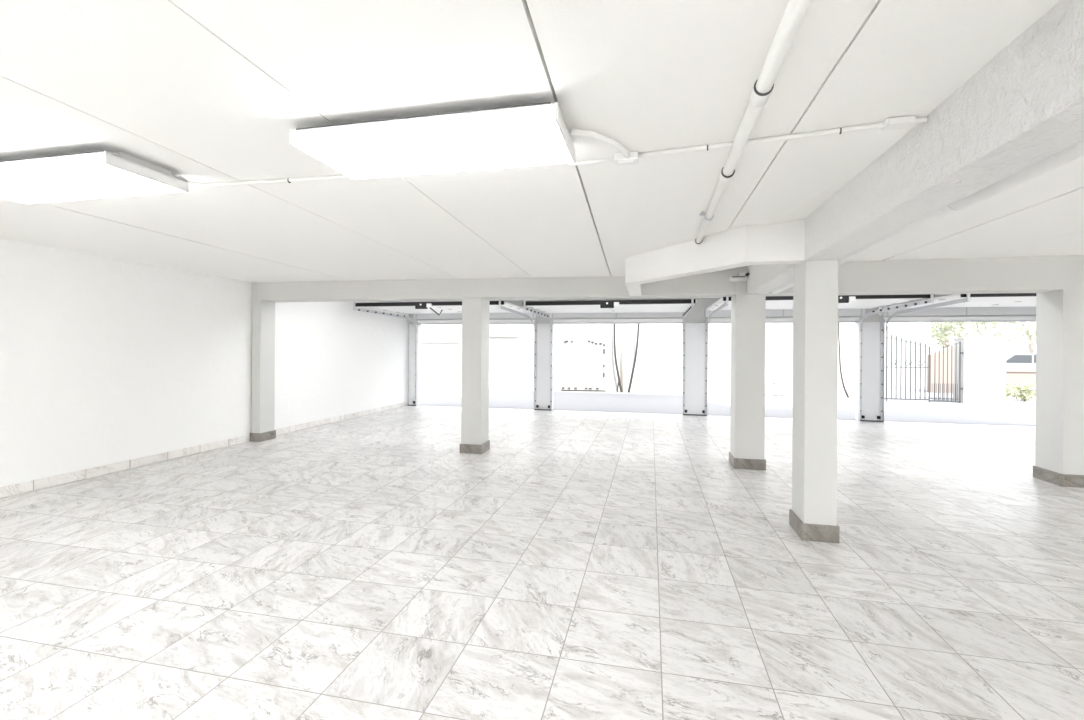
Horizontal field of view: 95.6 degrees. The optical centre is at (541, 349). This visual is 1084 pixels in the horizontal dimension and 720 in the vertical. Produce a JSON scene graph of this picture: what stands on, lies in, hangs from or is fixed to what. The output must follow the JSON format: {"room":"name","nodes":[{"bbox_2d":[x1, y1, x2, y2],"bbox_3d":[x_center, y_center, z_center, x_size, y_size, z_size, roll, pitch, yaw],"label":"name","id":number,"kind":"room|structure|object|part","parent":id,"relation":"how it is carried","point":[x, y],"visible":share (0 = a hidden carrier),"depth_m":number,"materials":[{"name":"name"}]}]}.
{"room":"parking garage","nodes":[
{"label":"parking garage","id":0,"kind":"room"},
{"bbox_2d":[0,239,408,486],"bbox_3d":[-5.118,0.039,5.283,0.200,2.750,15.300,0,0,13],"label":"wall","id":1,"kind":"structure","parent":0,"point":[104,360],"depth_m":6.02,"materials":[{"name":"white paint"}]},
{"bbox_2d":[0,436,242,497],"bbox_3d":[-5.276,1.360,4.123,0.012,0.103,6.825,0,0,13],"label":"baseboard","id":2,"kind":"structure","parent":1,"relation":"attached to","point":[27,486],"depth_m":5.59,"materials":[{"name":"tile"}]},
{"bbox_2d":[274,401,407,434],"bbox_3d":[-3.920,1.369,10.238,0.012,0.103,4.693,0,0,13],"label":"baseboard","id":3,"kind":"structure","parent":1,"relation":"attached to","point":[288,429],"depth_m":9.60,"materials":[{"name":"tile"}]},
{"bbox_2d":[0,405,1083,719],"bbox_3d":[1.825,1.523,3.752,14.440,0.120,15.320,0,0,13],"label":"floor","id":4,"kind":"structure","parent":0,"point":[581,565],"depth_m":3.11,"materials":[{"name":"tile"}]},
{"bbox_2d":[250,300,275,441],"bbox_3d":[-4.378,0.331,7.720,0.187,2.176,0.330,0,0,13],"label":"column","id":5,"kind":"structure","parent":4,"relation":"on","point":[263,312],"depth_m":7.61,"materials":[{"name":"white paint"}]},
{"bbox_2d":[408,321,420,405],"bbox_3d":[-3.265,0.357,12.554,0.265,2.140,0.300,0,0,13],"label":"post","id":6,"kind":"object","parent":4,"relation":"on","point":[414,334],"visible":0.99,"depth_m":12.49,"materials":[{"name":"paint"}]},
{"bbox_2d":[460,297,489,453],"bbox_3d":[-0.944,0.362,6.979,0.320,2.164,0.370,0,0,13],"label":"column","id":7,"kind":"structure","parent":4,"relation":"on","point":[475,311],"depth_m":6.82,"materials":[{"name":"white paint"}]},
{"bbox_2d":[534,321,553,410],"bbox_3d":[0.057,0.380,11.817,0.440,2.140,0.300,0,0,13],"label":"post","id":8,"kind":"object","parent":4,"relation":"on","point":[543,333],"visible":0.98,"depth_m":11.75,"materials":[{"name":"paint"}]},
{"bbox_2d":[682,320,707,415],"bbox_3d":[3.440,0.404,11.067,0.530,2.140,0.300,0,0,13],"label":"post","id":9,"kind":"object","parent":4,"relation":"on","point":[695,335],"visible":0.98,"depth_m":10.99,"materials":[{"name":"paint"}]},
{"bbox_2d":[729,273,765,469],"bbox_3d":[2.591,0.263,6.198,0.370,2.410,0.405,0,0,13],"label":"column","id":10,"kind":"structure","parent":4,"relation":"on","point":[747,411],"depth_m":6.02,"materials":[{"name":"white paint"}]},
{"bbox_2d":[729,273,748,281],"bbox_3d":[2.394,-0.883,5.969,0.218,0.100,0.149,0,0,13],"label":"wall lamp","id":11,"kind":"object","parent":10,"relation":"attached to","point":[742,277],"visible":1,"depth_m":5.94,"materials":[{"name":"white plastic"}]},
{"bbox_2d":[789,260,839,542],"bbox_3d":[2.165,0.391,3.909,0.260,2.149,0.360,0,0,13],"label":"column","id":12,"kind":"structure","parent":4,"relation":"on","point":[813,513],"depth_m":3.75,"materials":[{"name":"white paint"}]},
{"bbox_2d":[855,319,884,421],"bbox_3d":[6.866,0.428,10.307,0.450,2.140,0.300,0,0,13],"label":"post","id":13,"kind":"object","parent":4,"relation":"on","point":[870,341],"visible":0.98,"depth_m":10.24,"materials":[{"name":"paint"}]},
{"bbox_2d":[0,0,1083,301],"bbox_3d":[1.812,-1.118,3.748,14.500,0.349,15.300,0,0,13],"label":"ceiling","id":14,"kind":"structure","parent":0,"point":[201,91],"depth_m":2.12,"materials":[{"name":"white paint"}]},
{"bbox_2d":[0,150,188,203],"bbox_3d":[-2.739,-0.980,2.798,1.268,0.106,0.449,0,0,13],"label":"ceiling light","id":15,"kind":"object","parent":14,"relation":"attached to","point":[92,174],"visible":1,"depth_m":2.69,"materials":[{"name":"white plastic"}]},
{"bbox_2d":[176,174,346,186],"bbox_3d":[-1.552,-1.004,2.830,1.190,0.034,0.259,0,0,13],"label":"conduit","id":16,"kind":"object","parent":14,"relation":"attached to","point":[289,180],"visible":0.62,"depth_m":2.94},
{"bbox_2d":[289,102,575,179],"bbox_3d":[-0.483,-0.964,2.295,1.220,0.106,0.474,0,0,13],"label":"ceiling light","id":17,"kind":"object","parent":14,"relation":"attached to","point":[535,134],"visible":1,"depth_m":2.18,"materials":[{"name":"white plastic"}]},
{"bbox_2d":[625,218,804,295],"bbox_3d":[1.333,-0.916,4.986,0.724,0.450,2.728,0,0,-18],"label":"ceiling beam","id":18,"kind":"structure","parent":14,"relation":"attached to","point":[784,242],"depth_m":4.08,"materials":[{"name":"white paint"}]},
{"bbox_2d":[563,116,927,165],"bbox_3d":[0.862,-0.981,2.262,1.609,0.050,0.432,0,0,13],"label":"conduit","id":19,"kind":"object","parent":14,"relation":"attached to","point":[625,157],"visible":0.95,"depth_m":2.29,"materials":[{"name":"white plastic"}]},
{"bbox_2d":[695,0,811,243],"bbox_3d":[0.499,-0.967,0.440,0.101,0.090,7.852,0,0,13],"label":"drain pipe","id":20,"kind":"object","parent":14,"relation":"attached to","point":[794,14],"visible":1,"depth_m":1.82,"materials":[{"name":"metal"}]},
{"bbox_2d":[747,0,1083,293],"bbox_3d":[1.574,-0.914,1.215,0.235,0.450,9.847,0,0,13],"label":"ceiling beam","id":21,"kind":"structure","parent":14,"relation":"attached to","point":[1024,107],"depth_m":1.86,"materials":[{"name":"paint"}]},
{"bbox_2d":[771,140,1083,293],"bbox_3d":[1.770,-0.860,1.175,0.128,0.356,9.839,0,0,13],"label":"drain pipe","id":22,"kind":"object","parent":14,"relation":"hanging from","point":[1075,151],"visible":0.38,"depth_m":2.18,"materials":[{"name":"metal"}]},
{"bbox_2d":[252,255,1083,474],"bbox_3d":[2.393,0.157,6.270,14.040,2.620,0.380,0,0,13],"label":"wall","id":23,"kind":"structure","parent":0,"point":[1057,282],"depth_m":5.64,"materials":[{"name":"white paint"}]},
{"bbox_2d":[1033,466,1083,487],"bbox_3d":[7.463,1.435,5.144,3.635,0.135,0.410,0,0,13],"label":"baseboard","id":24,"kind":"structure","parent":23,"relation":"attached to","point":[1064,480],"depth_m":5.37,"materials":[{"name":"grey tile"}]},
{"bbox_2d":[409,295,1035,324],"bbox_3d":[3.474,-0.871,11.113,14.040,0.550,0.200,0,0,13],"label":"wall","id":25,"kind":"structure","parent":0,"point":[696,314],"depth_m":11.00,"materials":[{"name":"white paint"}]},
{"bbox_2d":[353,300,538,332],"bbox_3d":[-1.954,-0.796,10.768,3.212,0.775,2.817,0,0,13],"label":"garage door","id":26,"kind":"structure","parent":25,"relation":"in","point":[499,309],"depth_m":10.94,"materials":[{"name":"metal"}]},
{"bbox_3d":[-2.172,-0.890,9.785,3.170,0.040,0.554,0,0,13],"label":"panel","id":27,"kind":"part","parent":26,"relation":"part of","materials":[{"name":"metal"}]},
{"bbox_3d":[-2.051,-0.889,10.334,3.170,0.040,0.554,0,0,13],"label":"panel","id":28,"kind":"part","parent":26,"relation":"part of","materials":[{"name":"metal"}]},
{"bbox_3d":[-1.929,-0.888,10.883,3.170,0.040,0.554,0,0,13],"label":"panel","id":29,"kind":"part","parent":26,"relation":"part of","materials":[{"name":"metal"}]},
{"bbox_3d":[-1.807,-0.888,11.432,3.170,0.040,0.554,0,0,13],"label":"panel","id":30,"kind":"part","parent":26,"relation":"part of","materials":[{"name":"metal"}]},
{"bbox_3d":[-1.657,-0.689,12.116,3.050,0.075,0.057,0,0,13],"label":"head trim","id":31,"kind":"part","parent":26,"relation":"part of","materials":[{"name":"metal"}]},
{"bbox_2d":[522,297,696,333],"bbox_3d":[1.419,-0.761,10.020,3.142,0.798,2.817,0,0,13],"label":"garage door","id":32,"kind":"structure","parent":25,"relation":"in","point":[669,307],"depth_m":10.23,"materials":[{"name":"metal"}]},
{"bbox_3d":[1.322,-0.843,9.586,3.100,0.040,0.554,0,0,13],"label":"panel","id":33,"kind":"part","parent":32,"relation":"part of","materials":[{"name":"metal"}]},
{"bbox_3d":[1.200,-0.844,9.037,3.100,0.040,0.554,0,0,13],"label":"panel","id":34,"kind":"part","parent":32,"relation":"part of","materials":[{"name":"metal"}]},
{"bbox_3d":[1.444,-0.842,10.135,3.100,0.040,0.554,0,0,13],"label":"panel","id":35,"kind":"part","parent":32,"relation":"part of","materials":[{"name":"metal"}]},
{"bbox_3d":[1.566,-0.841,10.684,3.100,0.040,0.554,0,0,13],"label":"panel","id":36,"kind":"part","parent":32,"relation":"part of","materials":[{"name":"metal"}]},
{"bbox_3d":[1.716,-0.665,11.368,2.980,0.075,0.057,0,0,13],"label":"head trim","id":37,"kind":"part","parent":32,"relation":"part of","materials":[{"name":"metal"}]},
{"bbox_2d":[704,294,933,331],"bbox_3d":[4.865,-0.756,9.256,3.182,0.760,2.817,0,0,13],"label":"garage door","id":38,"kind":"structure","parent":25,"relation":"in","point":[848,305],"depth_m":9.24,"materials":[{"name":"metal"}]},
{"bbox_3d":[5.162,-0.641,10.603,3.020,0.075,0.057,0,0,13],"label":"head trim","id":39,"kind":"part","parent":38,"relation":"part of","materials":[{"name":"metal"}]},
{"bbox_3d":[5.012,-0.855,9.920,3.140,0.040,0.554,0,0,13],"label":"panel","id":40,"kind":"part","parent":38,"relation":"part of","materials":[{"name":"metal"}]},
{"bbox_3d":[4.891,-0.856,9.371,3.140,0.040,0.554,0,0,13],"label":"panel","id":41,"kind":"part","parent":38,"relation":"part of","materials":[{"name":"metal"}]},
{"bbox_3d":[4.769,-0.857,8.822,3.140,0.040,0.554,0,0,13],"label":"panel","id":42,"kind":"part","parent":38,"relation":"part of","materials":[{"name":"metal"}]},
{"bbox_3d":[4.647,-0.858,8.273,3.140,0.040,0.554,0,0,13],"label":"panel","id":43,"kind":"part","parent":38,"relation":"part of","materials":[{"name":"metal"}]},
{"bbox_3d":[4.877,-0.808,7.851,0.228,0.075,0.062,0,0,13],"label":"lock plate","id":44,"kind":"part","parent":38,"relation":"part of","materials":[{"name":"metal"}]},
{"bbox_2d":[879,293,1035,331],"bbox_3d":[8.146,-0.736,8.529,2.962,0.755,2.817,0,0,13],"label":"garage door","id":45,"kind":"structure","parent":25,"relation":"in","point":[998,303],"depth_m":9.60,"materials":[{"name":"metal"}]},
{"bbox_3d":[8.443,-0.618,9.876,2.800,0.075,0.057,0,0,13],"label":"head trim","id":46,"kind":"part","parent":45,"relation":"part of","materials":[{"name":"metal"}]},
{"bbox_3d":[8.293,-0.837,9.193,2.920,0.040,0.554,0,0,13],"label":"panel","id":47,"kind":"part","parent":45,"relation":"part of","materials":[{"name":"metal"}]},
{"bbox_3d":[8.171,-0.838,8.644,2.920,0.040,0.554,0,0,13],"label":"panel","id":48,"kind":"part","parent":45,"relation":"part of","materials":[{"name":"metal"}]},
{"bbox_3d":[8.049,-0.839,8.095,2.920,0.040,0.554,0,0,13],"label":"panel","id":49,"kind":"part","parent":45,"relation":"part of","materials":[{"name":"metal"}]},
{"bbox_3d":[7.927,-0.840,7.545,2.920,0.040,0.554,0,0,13],"label":"panel","id":50,"kind":"part","parent":45,"relation":"part of","materials":[{"name":"metal"}]},
{"bbox_2d":[421,404,1035,425],"bbox_3d":[3.479,1.496,11.210,14.040,0.056,0.200,0,0,13],"label":"sill","id":51,"kind":"structure","parent":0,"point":[421,404],"depth_m":10.97,"materials":[{"name":"concrete"}]},
{"label":"outside","id":52,"kind":"structure","parent":0,"visible":0},
{"bbox_2d":[421,385,1035,424],"bbox_3d":[20.761,1.671,47.489,100.000,0.128,78.280,0,0,13],"label":"driveway","id":53,"kind":"structure","parent":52,"point":[717,403],"depth_m":13.48,"materials":[{"name":"concrete"}]},
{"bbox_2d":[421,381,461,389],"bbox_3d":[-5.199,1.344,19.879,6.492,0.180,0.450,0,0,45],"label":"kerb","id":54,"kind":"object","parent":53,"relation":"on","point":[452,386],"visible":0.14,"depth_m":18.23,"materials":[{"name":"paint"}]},
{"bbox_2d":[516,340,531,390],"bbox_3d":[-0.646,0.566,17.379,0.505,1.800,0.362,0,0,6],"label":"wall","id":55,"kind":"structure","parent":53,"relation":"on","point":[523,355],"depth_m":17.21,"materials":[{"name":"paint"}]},
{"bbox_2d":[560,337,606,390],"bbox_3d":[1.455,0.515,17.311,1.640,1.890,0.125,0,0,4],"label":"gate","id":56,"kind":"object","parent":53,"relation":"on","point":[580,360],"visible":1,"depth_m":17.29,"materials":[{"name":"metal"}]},
{"bbox_2d":[421,323,792,393],"bbox_3d":[0.146,-0.639,18.741,18.781,4.220,3.584,0,0,20],"label":"wall","id":57,"kind":"structure","parent":53,"relation":"on","point":[659,360],"depth_m":17.31,"materials":[{"name":"paint"}]},
{"bbox_2d":[421,339,459,342],"bbox_3d":[-5.202,-0.346,20.451,0.120,0.120,6.022,0,0,-44],"label":"wall ledge","id":58,"kind":"object","parent":57,"relation":"attached to","point":[428,340],"visible":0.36,"depth_m":19.14,"materials":[{"name":"paint"}]},
{"bbox_2d":[489,332,518,336],"bbox_3d":[-1.568,-0.546,17.659,1.487,0.170,0.060,0,0,7],"label":"coping","id":59,"kind":"object","parent":57,"relation":"attached to","point":[491,334],"visible":0.64,"depth_m":17.60},
{"bbox_2d":[614,324,638,392],"bbox_3d":[2.930,-1.385,16.704,2.928,5.768,1.819,0,0,13],"label":"tree","id":60,"kind":"object","parent":53,"relation":"on","point":[622,388],"visible":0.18,"depth_m":17.01,"materials":[{"name":"grey plant"}]},
{"bbox_3d":[2.620,-0.720,16.895,0.331,4.433,0.363,0,0,13],"label":"stem","id":61,"kind":"part","parent":60,"relation":"part of","materials":[{"name":"grey plant"}]},
{"bbox_3d":[2.844,0.505,17.093,0.142,1.976,0.110,0,0,35],"label":"stem","id":62,"kind":"part","parent":60,"relation":"part of","materials":[{"name":"grey plant"}]},
{"bbox_3d":[3.185,-0.716,16.844,0.286,4.431,0.443,0,0,-29],"label":"stem","id":63,"kind":"part","parent":60,"relation":"part of","materials":[{"name":"grey plant"}]},
{"bbox_2d":[772,370,792,396],"bbox_3d":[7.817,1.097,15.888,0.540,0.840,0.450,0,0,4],"label":"garden chair","id":64,"kind":"object","parent":53,"relation":"on","point":[773,371],"visible":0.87,"depth_m":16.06,"materials":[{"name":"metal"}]},
{"bbox_3d":[7.600,1.105,16.098,0.040,0.820,0.040,0,0,4],"label":"leg","id":65,"kind":"part","parent":64,"relation":"part of","materials":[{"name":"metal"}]},
{"bbox_3d":[7.832,0.887,16.087,0.540,0.420,0.050,0,0,4],"label":"backrest","id":66,"kind":"part","parent":64,"relation":"part of","materials":[{"name":"white"}]},
{"bbox_3d":[7.816,1.097,15.883,0.520,0.040,0.440,0,0,4],"label":"seat","id":67,"kind":"part","parent":64,"relation":"part of","materials":[{"name":"white"}]},
{"bbox_3d":[8.059,1.108,16.067,0.040,0.820,0.040,0,0,4],"label":"leg","id":68,"kind":"part","parent":64,"relation":"part of","materials":[{"name":"metal"}]},
{"bbox_2d":[838,323,848,397],"bbox_3d":[9.531,-0.711,15.678,1.801,4.517,1.455,0,0,13],"label":"tree","id":69,"kind":"object","parent":53,"relation":"on","point":[847,394],"visible":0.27,"depth_m":15.71,"materials":[{"name":"grey plant"}]},
{"bbox_2d":[838,322,930,386],"bbox_3d":[11.454,-1.564,24.350,11.400,6.212,6.100,0,0,13],"label":"house","id":70,"kind":"structure","parent":53,"relation":"on","point":[918,331],"depth_m":20.73,"materials":[{"name":"paint"}]},
{"bbox_2d":[927,337,977,392],"bbox_3d":[14.813,0.560,17.738,1.450,2.012,0.250,0,0,13],"label":"wall","id":71,"kind":"structure","parent":53,"relation":"on","point":[934,367],"depth_m":17.71,"materials":[{"name":"paint"}]},
{"bbox_2d":[931,322,987,348],"bbox_3d":[23.314,-1.342,28.627,4.608,5.969,4.668,0,0,13],"label":"tree","id":72,"kind":"object","parent":53,"relation":"on","point":[975,324],"visible":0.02,"depth_m":28.22,"materials":[{"name":"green plant"}]},
{"bbox_2d":[931,322,996,347],"bbox_3d":[19.609,-0.949,23.756,3.902,5.136,3.899,0,0,13],"label":"tree","id":73,"kind":"object","parent":53,"relation":"on","point":[948,327],"visible":0.23,"depth_m":23.30,"materials":[{"name":"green plant"}]},
{"bbox_2d":[953,338,1007,403],"bbox_3d":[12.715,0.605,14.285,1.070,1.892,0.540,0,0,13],"label":"gate pillar","id":74,"kind":"structure","parent":53,"relation":"on","point":[983,360],"depth_m":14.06,"materials":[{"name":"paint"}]},
{"bbox_2d":[884,325,962,402],"bbox_3d":[10.944,0.414,14.474,2.508,2.250,0.060,0,0,13],"label":"iron gate","id":75,"kind":"object","parent":74,"relation":"attached to","point":[943,398],"visible":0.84,"depth_m":14.40,"materials":[{"name":"metal"}]},
{"bbox_2d":[984,322,1035,352],"bbox_3d":[28.404,-1.037,28.540,4.558,5.433,4.450,0,0,13],"label":"tree","id":76,"kind":"object","parent":53,"relation":"on","point":[1030,325],"visible":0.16,"depth_m":28.64,"materials":[{"name":"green plant"}]},
{"bbox_2d":[1006,383,1013,398],"bbox_3d":[13.624,1.252,14.592,0.594,0.616,0.523,0,0,-22],"label":"shrub","id":77,"kind":"object","parent":53,"relation":"on","point":[1009,386],"visible":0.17,"depth_m":14.45,"materials":[{"name":"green plant"}]},
{"bbox_2d":[1006,353,1035,369],"bbox_3d":[23.182,0.893,23.744,4.284,1.454,1.660,0,0,13],"label":"car","id":78,"kind":"object","parent":53,"relation":"on","point":[1014,361],"visible":0.09,"depth_m":23.07,"materials":[{"name":"grey paint"}]},
{"bbox_2d":[1006,370,1035,392],"bbox_3d":[23.039,1.217,17.142,14.420,0.812,0.350,0,0,13],"label":"wall","id":79,"kind":"structure","parent":53,"relation":"on","point":[1012,376],"depth_m":18.18,"materials":[{"name":"paint"}]},
{"bbox_2d":[1006,401,1035,404],"bbox_3d":[17.191,1.555,13.251,8.150,0.070,0.120,0,0,13],"label":"kerb","id":80,"kind":"object","parent":53,"relation":"on","point":[1007,402],"visible":0.2,"depth_m":13.98,"materials":[{"name":"white concrete"}]},
{"bbox_2d":[1011,382,1035,401],"bbox_3d":[14.226,1.260,14.510,0.650,0.606,0.538,0,0,13],"label":"shrub","id":81,"kind":"object","parent":53,"relation":"on","point":[1024,396],"visible":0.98,"depth_m":14.46,"materials":[{"name":"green plant"}]},
{"bbox_2d":[1011,381,1035,399],"bbox_3d":[14.792,1.262,15.061,0.714,0.613,0.586,0,0,13],"label":"shrub","id":82,"kind":"object","parent":53,"relation":"on","point":[1032,386],"visible":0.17,"depth_m":15.03,"materials":[{"name":"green plant"}]}
]}

